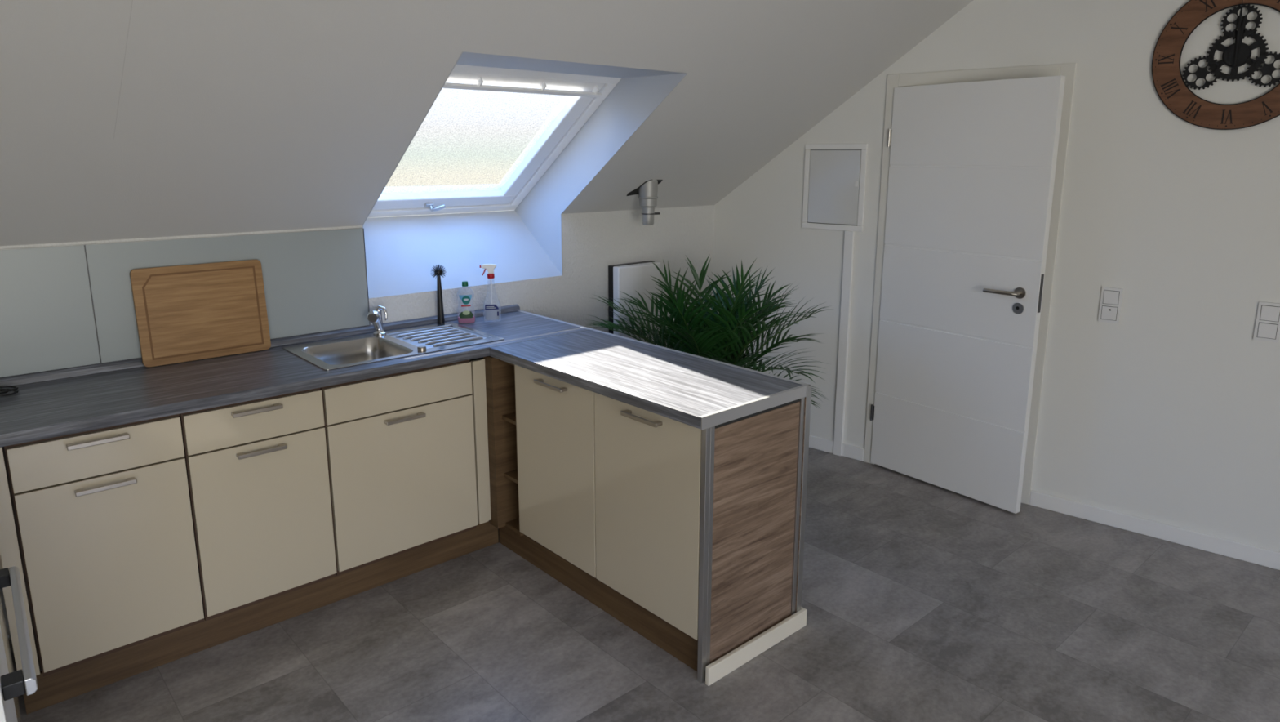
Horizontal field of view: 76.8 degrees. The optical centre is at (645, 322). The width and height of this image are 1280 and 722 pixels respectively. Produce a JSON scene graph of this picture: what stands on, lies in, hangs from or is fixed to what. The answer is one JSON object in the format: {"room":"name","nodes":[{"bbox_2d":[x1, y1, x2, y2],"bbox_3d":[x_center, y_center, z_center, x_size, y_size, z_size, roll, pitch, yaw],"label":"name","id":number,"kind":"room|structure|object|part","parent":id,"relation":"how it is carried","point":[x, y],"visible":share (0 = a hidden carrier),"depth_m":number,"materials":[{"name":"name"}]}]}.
{"room":"kitchen","nodes":[
{"label":"kitchen","id":0,"kind":"room"},
{"bbox_2d":[0,204,714,639],"bbox_3d":[-1.854,0.348,3.117,6.300,1.398,0.100,-10,16,-41],"label":"wall","id":1,"kind":"structure","parent":0,"point":[593,242],"depth_m":4.34,"materials":[{"name":"white paint"}]},
{"bbox_2d":[0,244,101,377],"bbox_3d":[-2.328,0.004,2.530,0.999,0.427,0.009,-10,16,-41],"label":"backsplash","id":2,"kind":"structure","parent":1,"relation":"attached to","point":[47,318],"depth_m":2.77,"materials":[{"name":"grey glass"}]},
{"bbox_3d":[-2.328,-0.204,2.486,0.996,0.002,0.009,-10,16,-41],"label":"trim","id":3,"kind":"part","parent":2,"relation":"part of","materials":[{"name":"metal"}]},
{"bbox_3d":[-1.958,-0.062,2.857,0.002,0.424,0.008,-10,16,-41],"label":"edge trim","id":4,"kind":"part","parent":2,"relation":"part of","materials":[{"name":"grey metal"}]},
{"bbox_2d":[84,227,370,362],"bbox_3d":[-1.586,-0.131,3.186,0.999,0.427,0.009,-10,16,-41],"label":"backsplash","id":5,"kind":"structure","parent":1,"relation":"attached to","point":[314,281],"depth_m":3.26,"materials":[{"name":"grey glass"}]},
{"bbox_3d":[-1.586,-0.339,3.142,0.996,0.002,0.009,-10,16,-41],"label":"trim","id":6,"kind":"part","parent":5,"relation":"part of","materials":[{"name":"metal"}]},
{"bbox_3d":[-1.216,-0.197,3.514,0.002,0.424,0.008,-10,16,-41],"label":"edge trim","id":7,"kind":"part","parent":5,"relation":"part of","materials":[{"name":"grey metal"}]},
{"bbox_2d":[361,51,687,298],"bbox_3d":[-0.683,-0.648,3.623,1.060,1.092,1.412,-10,16,-41],"label":"window recess","id":8,"kind":"structure","parent":1,"relation":"attached to","point":[524,242],"depth_m":3.94,"materials":[{"name":"grey paint"}]},
{"bbox_2d":[608,260,660,345],"bbox_3d":[-0.049,0.033,4.561,0.320,0.734,0.121,-10,16,-41],"label":"wall heater","id":9,"kind":"object","parent":1,"relation":"attached to","point":[628,278],"visible":0.49,"depth_m":4.44,"materials":[{"name":"white metal"}]},
{"bbox_2d":[0,0,973,246],"bbox_3d":[-0.692,-0.859,3.306,8.600,2.023,2.712,-10,16,-41],"label":"ceiling","id":10,"kind":"structure","parent":0,"point":[234,116],"depth_m":2.71,"materials":[{"name":"white paint"}]},
{"bbox_2d":[113,0,133,139],"bbox_3d":[-1.361,-0.735,2.117,0.002,0.489,0.698,-10,16,-41],"label":"trim","id":11,"kind":"structure","parent":10,"relation":"attached to","point":[132,0],"depth_m":2.18,"materials":[{"name":"grey paint"}]},
{"bbox_2d":[367,64,621,217],"bbox_3d":[-0.828,-0.849,3.745,1.051,0.740,0.991,-10,16,-41],"label":"window","id":12,"kind":"structure","parent":10,"relation":"attached to","point":[584,94],"depth_m":3.92,"materials":[{"name":"white paint"}]},
{"bbox_3d":[-1.056,-0.578,4.034,0.114,0.046,0.049,5,13,24],"label":"handle","id":13,"kind":"part","parent":12,"relation":"part of","materials":[{"name":"silver metal"}]},
{"bbox_2d":[626,179,662,225],"bbox_3d":[-0.007,-0.651,4.284,0.161,0.263,0.132,-10,16,-41],"label":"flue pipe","id":14,"kind":"object","parent":10,"relation":"attached to","point":[647,192],"visible":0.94,"depth_m":4.25,"materials":[{"name":"metal"}]},
{"bbox_2d":[8,447,1279,721],"bbox_3d":[0.968,1.368,1.888,8.600,0.080,6.020,-10,16,-41],"label":"floor","id":15,"kind":"structure","parent":0,"point":[924,601],"depth_m":2.82,"materials":[{"name":"grey tile"}]},
{"bbox_2d":[0,554,21,721],"bbox_3d":[-1.884,0.799,1.963,0.540,0.748,0.478,-10,15,-39],"label":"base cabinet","id":16,"kind":"object","parent":15,"relation":"on","point":[2,623],"visible":0.18,"depth_m":2.11,"materials":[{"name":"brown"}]},
{"bbox_3d":[-1.621,0.618,2.019,0.020,0.014,0.160,-10,15,-39],"label":"handle","id":17,"kind":"part","parent":16,"relation":"part of","materials":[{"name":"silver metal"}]},
{"bbox_2d":[0,565,38,721],"bbox_3d":[-1.516,0.885,1.558,0.571,0.748,0.620,-10,15,-39],"label":"oven door handle","id":18,"kind":"object","parent":15,"relation":"on","point":[12,684],"visible":1,"depth_m":1.59,"materials":[{"name":"grey metal"}]},
{"bbox_3d":[-1.342,0.850,1.700,0.015,0.712,0.614,-10,15,-39],"label":"door","id":19,"kind":"part","parent":18,"relation":"part of","materials":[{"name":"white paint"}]},
{"bbox_3d":[-1.310,0.629,1.694,0.018,0.033,0.540,-10,15,-39],"label":"handle","id":20,"kind":"part","parent":18,"relation":"part of","materials":[{"name":"silver metal"}]},
{"bbox_2d":[0,413,204,675],"bbox_3d":[-1.848,0.649,2.679,0.504,0.748,0.577,-10,16,-41],"label":"base cabinet","id":21,"kind":"object","parent":15,"relation":"on","point":[103,518],"depth_m":2.48,"materials":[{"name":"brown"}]},
{"bbox_3d":[-1.850,0.708,2.349,0.052,0.722,0.019,-10,16,-41],"label":"corner strip","id":22,"kind":"part","parent":21,"relation":"part of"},
{"bbox_3d":[-1.660,0.396,2.458,0.440,0.134,0.019,-10,16,-41],"label":"drawer","id":23,"kind":"part","parent":21,"relation":"part of","materials":[{"name":"beige"}]},
{"bbox_3d":[-1.646,0.356,2.427,0.158,0.014,0.032,-10,16,-41],"label":"handle","id":24,"kind":"part","parent":21,"relation":"part of","materials":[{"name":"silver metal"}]},
{"bbox_3d":[-1.645,0.499,2.459,0.158,0.014,0.032,-10,16,-41],"label":"handle","id":25,"kind":"part","parent":21,"relation":"part of","materials":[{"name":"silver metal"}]},
{"bbox_2d":[179,387,336,620],"bbox_3d":[-1.492,0.585,2.993,0.447,0.748,0.577,-10,16,-41],"label":"base cabinet","id":26,"kind":"object","parent":15,"relation":"on","point":[257,469],"visible":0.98,"depth_m":2.79,"materials":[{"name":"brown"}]},
{"bbox_3d":[-1.326,0.335,2.754,0.441,0.134,0.019,-10,16,-41],"label":"drawer","id":27,"kind":"part","parent":26,"relation":"part of","materials":[{"name":"beige"}]},
{"bbox_3d":[-1.311,0.295,2.724,0.158,0.014,0.032,-10,16,-41],"label":"handle","id":28,"kind":"part","parent":26,"relation":"part of","materials":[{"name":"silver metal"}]},
{"bbox_3d":[-1.310,0.438,2.755,0.158,0.014,0.032,-10,16,-41],"label":"handle","id":29,"kind":"part","parent":26,"relation":"part of","materials":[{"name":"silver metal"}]},
{"bbox_2d":[22,520,498,713],"bbox_3d":[-1.277,1.026,3.012,1.675,0.118,0.016,-10,16,-41],"label":"plinth","id":30,"kind":"object","parent":15,"relation":"on","point":[53,688],"visible":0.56,"depth_m":2.87,"materials":[{"name":"brown wood"}]},
{"bbox_2d":[320,358,491,575],"bbox_3d":[-1.077,0.509,3.360,0.663,0.748,0.577,-10,16,-41],"label":"base cabinet","id":31,"kind":"object","parent":15,"relation":"on","point":[401,451],"depth_m":3.15,"materials":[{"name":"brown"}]},
{"bbox_2d":[0,311,586,447],"bbox_3d":[-1.041,0.288,2.477,2.762,0.038,1.899,-10,16,-41],"label":"countertop","id":32,"kind":"structure","parent":31,"relation":"on","point":[42,410],"depth_m":2.77,"materials":[{"name":"grey laminate"}]},
{"bbox_2d":[0,385,18,396],"bbox_3d":[-2.214,0.246,2.497,0.438,0.027,0.089,-10,16,-41],"label":"cable","id":33,"kind":"object","parent":32,"relation":"on","point":[15,389],"visible":1,"depth_m":2.61,"materials":[{"name":"black plastic"}]},
{"bbox_2d":[129,259,271,367],"bbox_3d":[-1.683,-0.043,3.074,0.445,0.360,0.048,-10,16,-41],"label":"cutting board","id":34,"kind":"object","parent":32,"relation":"on","point":[186,313],"visible":1,"depth_m":3.06,"materials":[{"name":"brown wood"}]},
{"bbox_2d":[0,303,519,386],"bbox_3d":[-1.666,0.110,3.152,2.770,0.030,0.024,-10,16,-41],"label":"upstand","id":35,"kind":"object","parent":32,"relation":"on","point":[56,374],"visible":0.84,"depth_m":3.31,"materials":[{"name":"grey laminate"}]},
{"bbox_2d":[367,305,387,335],"bbox_3d":[-1.157,-0.008,3.469,0.068,0.126,0.101,5,13,21],"label":"tap","id":36,"kind":"object","parent":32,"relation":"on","point":[375,316],"visible":1,"depth_m":3.47,"materials":[{"name":"silver metal"}]},
{"bbox_3d":[-1.157,-0.001,3.473,0.039,0.086,0.073,2,12,9],"label":"spout","id":37,"kind":"part","parent":36,"relation":"part of","materials":[{"name":"silver metal"}]},
{"bbox_3d":[-1.140,-0.043,3.486,0.054,0.065,0.022,1,12,3],"label":"lever","id":38,"kind":"part","parent":36,"relation":"part of","materials":[{"name":"silver metal"}]},
{"bbox_2d":[282,321,504,370],"bbox_3d":[-1.035,0.154,3.358,0.760,0.176,0.468,-10,16,-41],"label":"sink","id":39,"kind":"object","parent":32,"relation":"in","point":[340,353],"visible":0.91,"depth_m":3.39,"materials":[{"name":"silver metal"}]},
{"bbox_3d":[-1.151,0.188,3.234,0.336,0.160,0.373,-10,16,-41],"label":"bowl","id":40,"kind":"part","parent":39,"relation":"part of","materials":[{"name":"silver metal"}]},
{"bbox_3d":[-0.891,0.103,3.212,0.034,0.016,0.034,-10,16,-41],"label":"drain knob","id":41,"kind":"part","parent":39,"relation":"part of","materials":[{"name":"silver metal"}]},
{"bbox_2d":[430,264,446,323],"bbox_3d":[-0.950,-0.133,3.717,0.071,0.271,0.072,-10,16,-41],"label":"dish brush","id":42,"kind":"object","parent":32,"relation":"on","point":[438,271],"visible":1,"depth_m":3.71,"materials":[{"name":"black plastic"}]},
{"bbox_3d":[-0.950,-0.109,3.722,0.034,0.222,0.034,-10,16,-41],"label":"handle","id":43,"kind":"part","parent":42,"relation":"part of","materials":[{"name":"black plastic"}]},
{"bbox_2d":[457,280,475,323],"bbox_3d":[-0.834,-0.094,3.740,0.082,0.194,0.049,-4,12,-18],"label":"soap bottle","id":44,"kind":"object","parent":32,"relation":"on","point":[465,317],"visible":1,"depth_m":3.73,"materials":[{"name":"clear plastic"}]},
{"bbox_2d":[458,294,471,299],"bbox_3d":[-0.831,-0.113,3.717,0.059,0.029,0.007,-2,12,-12],"label":"print","id":45,"kind":"object","parent":44,"relation":"on","point":[467,296],"depth_m":3.71,"materials":[{"name":"blue paper"}]},
{"bbox_2d":[462,296,470,304],"bbox_3d":[-0.828,-0.103,3.719,0.033,0.040,0.018,-10,16,-41],"label":"print","id":46,"kind":"object","parent":44,"relation":"on","point":[465,300],"depth_m":3.72,"materials":[{"name":"teal paper"}]},
{"bbox_2d":[458,311,473,318],"bbox_3d":[-0.831,-0.036,3.733,0.064,0.030,0.009,-2,12,-11],"label":"print","id":47,"kind":"object","parent":44,"relation":"on","point":[463,314],"depth_m":3.73,"materials":[{"name":"green paper"}]},
{"bbox_2d":[462,310,470,315],"bbox_3d":[-0.829,-0.046,3.727,0.033,0.020,0.003,-2,12,-13],"label":"print","id":48,"kind":"object","parent":44,"relation":"on","point":[465,313],"depth_m":3.73,"materials":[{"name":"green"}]},
{"bbox_2d":[480,263,499,319],"bbox_3d":[-0.724,-0.139,3.762,0.090,0.272,0.051,-2,12,-11],"label":"spray bottle","id":49,"kind":"object","parent":32,"relation":"on","point":[491,310],"visible":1,"depth_m":3.75,"materials":[{"name":"white plastic"}]},
{"bbox_2d":[484,304,498,309],"bbox_3d":[-0.717,-0.073,3.760,0.054,0.023,0.033,-10,16,-41],"label":"print","id":50,"kind":"object","parent":49,"relation":"on","point":[486,306],"depth_m":3.75,"materials":[{"name":"blue"}]},
{"bbox_3d":[-0.935,0.264,3.099,0.592,0.134,0.019,-10,16,-41],"label":"blank panel","id":51,"kind":"part","parent":31,"relation":"part of","materials":[{"name":"beige"}]},
{"bbox_3d":[-0.924,0.367,3.096,0.158,0.014,0.032,-10,16,-41],"label":"handle","id":52,"kind":"part","parent":31,"relation":"part of","materials":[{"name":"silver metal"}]},
{"bbox_3d":[-0.688,0.501,3.378,0.060,0.712,0.019,-10,16,-41],"label":"corner strip","id":53,"kind":"part","parent":31,"relation":"part of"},
{"bbox_2d":[483,355,524,535],"bbox_3d":[-0.422,0.481,3.504,0.503,0.748,0.186,-10,16,-41],"label":"open shelf unit","id":54,"kind":"object","parent":15,"relation":"on","point":[500,374],"visible":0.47,"depth_m":3.38,"materials":[{"name":"brown wood"}]},
{"bbox_3d":[-0.393,0.125,3.417,0.462,0.016,0.114,-10,16,-41],"label":"panel","id":55,"kind":"part","parent":54,"relation":"part of","materials":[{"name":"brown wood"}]},
{"bbox_3d":[-0.392,0.372,3.470,0.457,0.016,0.114,-10,16,-41],"label":"shelf","id":56,"kind":"part","parent":54,"relation":"part of","materials":[{"name":"brown wood"}]},
{"bbox_3d":[-0.393,0.621,3.522,0.457,0.016,0.114,-10,16,-41],"label":"shelf","id":57,"kind":"part","parent":54,"relation":"part of","materials":[{"name":"brown wood"}]},
{"bbox_3d":[-0.393,0.842,3.568,0.457,0.016,0.114,-10,16,-41],"label":"shelf","id":58,"kind":"part","parent":54,"relation":"part of","materials":[{"name":"brown wood"}]},
{"bbox_2d":[514,364,599,581],"bbox_3d":[-0.191,0.535,3.250,0.507,0.748,0.506,-10,16,-41],"label":"base cabinet","id":59,"kind":"object","parent":15,"relation":"on","point":[555,418],"visible":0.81,"depth_m":3.08,"materials":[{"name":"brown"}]},
{"bbox_3d":[-0.357,0.234,3.014,0.032,0.014,0.175,-10,16,-41],"label":"handle","id":60,"kind":"part","parent":59,"relation":"part of","materials":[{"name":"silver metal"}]},
{"bbox_2d":[498,525,697,671],"bbox_3d":[-0.219,1.010,3.103,0.016,0.118,1.261,-10,16,-41],"label":"plinth","id":61,"kind":"object","parent":15,"relation":"on","point":[672,640],"visible":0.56,"depth_m":3.01,"materials":[{"name":"brown wood"}]},
{"bbox_2d":[594,392,702,641],"bbox_3d":[0.156,0.614,2.874,0.507,0.748,0.524,-10,16,-41],"label":"base cabinet","id":62,"kind":"object","parent":15,"relation":"on","point":[648,464],"visible":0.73,"depth_m":2.70,"materials":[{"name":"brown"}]},
{"bbox_3d":[-0.015,0.312,2.644,0.032,0.014,0.175,-10,16,-41],"label":"handle","id":63,"kind":"part","parent":62,"relation":"part of","materials":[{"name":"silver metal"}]},
{"bbox_2d":[489,310,810,429],"bbox_3d":[-0.237,0.129,3.249,0.534,0.039,1.803,-10,16,-41],"label":"countertop","id":64,"kind":"structure","parent":62,"relation":"on","point":[702,393],"depth_m":2.88,"materials":[{"name":"grey wood-grain laminate"},{"name":"pale aluminium"}]},
{"bbox_2d":[585,255,829,407],"bbox_3d":[0.289,0.256,4.051,1.291,1.207,1.288,1,12,5],"label":"potted palm","id":65,"kind":"object","parent":15,"relation":"on","point":[723,335],"visible":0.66,"depth_m":3.91,"materials":[{"name":"green plant"}]},
{"bbox_2d":[697,398,799,683],"bbox_3d":[0.352,0.712,2.696,0.476,0.870,0.020,-10,16,-41],"label":"end panel","id":66,"kind":"object","parent":15,"relation":"on","point":[749,462],"visible":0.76,"depth_m":2.66,"materials":[{"name":"brown wood"}]},
{"bbox_2d":[705,606,807,685],"bbox_3d":[0.380,1.105,2.787,0.518,0.065,0.046,-10,16,-41],"label":"plinth","id":67,"kind":"object","parent":15,"relation":"on","point":[731,660],"visible":0.9,"depth_m":2.75,"materials":[{"name":"beige"}]},
{"bbox_2d":[790,384,811,615],"bbox_3d":[-0.054,0.523,3.498,0.045,0.910,1.806,-10,16,-41],"label":"panel","id":68,"kind":"object","parent":15,"relation":"on","point":[805,402],"visible":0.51,"depth_m":2.83,"materials":[{"name":"grey wood"}]},
{"bbox_2d":[712,0,1279,551],"bbox_3d":[2.460,-0.491,3.279,6.750,3.000,0.120,10,15,39],"label":"wall","id":69,"kind":"structure","parent":0,"point":[1168,412],"depth_m":3.55,"materials":[{"name":"white paint"}]},
{"bbox_2d":[801,143,867,231],"bbox_3d":[1.020,-0.735,4.384,0.364,0.460,0.017,10,15,39],"label":"electrical panel","id":70,"kind":"object","parent":69,"relation":"attached to","point":[835,174],"visible":1,"depth_m":4.38,"materials":[{"name":"white paint"}]},
{"bbox_3d":[1.022,-0.735,4.386,0.298,0.394,0.009,10,15,39],"label":"door","id":71,"kind":"part","parent":70,"relation":"part of","materials":[{"name":"white metal"}]},
{"bbox_2d":[832,231,854,455],"bbox_3d":[1.101,0.131,4.490,0.052,1.278,0.022,10,15,39],"label":"duct","id":72,"kind":"object","parent":69,"relation":"attached to","point":[849,237],"visible":1,"depth_m":4.47,"materials":[{"name":"white paint"}]},
{"bbox_2d":[863,62,1076,513],"bbox_3d":[1.525,-0.174,3.997,0.872,2.079,0.356,10,15,39],"label":"door","id":73,"kind":"structure","parent":69,"relation":"in","point":[974,162],"depth_m":3.90,"materials":[{"name":"white paint"}]},
{"bbox_3d":[1.647,-0.141,3.712,0.068,0.052,0.175,-10,16,-41],"label":"handle","id":74,"kind":"part","parent":73,"relation":"part of","materials":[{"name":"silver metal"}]},
{"bbox_3d":[1.779,-0.131,3.635,0.022,0.175,0.003,-9,15,-37],"label":"lock plate","id":75,"kind":"part","parent":73,"relation":"part of","materials":[{"name":"grey metal"}]},
{"bbox_2d":[808,434,1279,569],"bbox_3d":[2.622,0.988,3.354,5.800,0.075,0.014,10,15,39],"label":"baseboard","id":76,"kind":"structure","parent":69,"relation":"attached to","point":[1226,547],"depth_m":3.66,"materials":[{"name":"white paint"}]},
{"bbox_2d":[1097,286,1123,323],"bbox_3d":[2.075,-0.077,3.604,0.082,0.156,0.020,10,15,39],"label":"light switch","id":77,"kind":"object","parent":69,"relation":"attached to","point":[1111,298],"visible":1,"depth_m":3.60,"materials":[{"name":"white plastic"}]},
{"bbox_2d":[1151,0,1279,129],"bbox_3d":[2.326,-1.053,3.177,0.574,0.574,0.032,10,15,39],"label":"wall clock","id":78,"kind":"object","parent":69,"relation":"attached to","point":[1169,83],"visible":1,"depth_m":3.22,"materials":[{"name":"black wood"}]},
{"bbox_2d":[1253,301,1279,342],"bbox_3d":[2.507,-0.002,3.247,0.082,0.156,0.017,10,15,39],"label":"light switch","id":79,"kind":"object","parent":69,"relation":"attached to","point":[1267,328],"visible":1,"depth_m":3.24,"materials":[{"name":"white plastic"}]}
]}

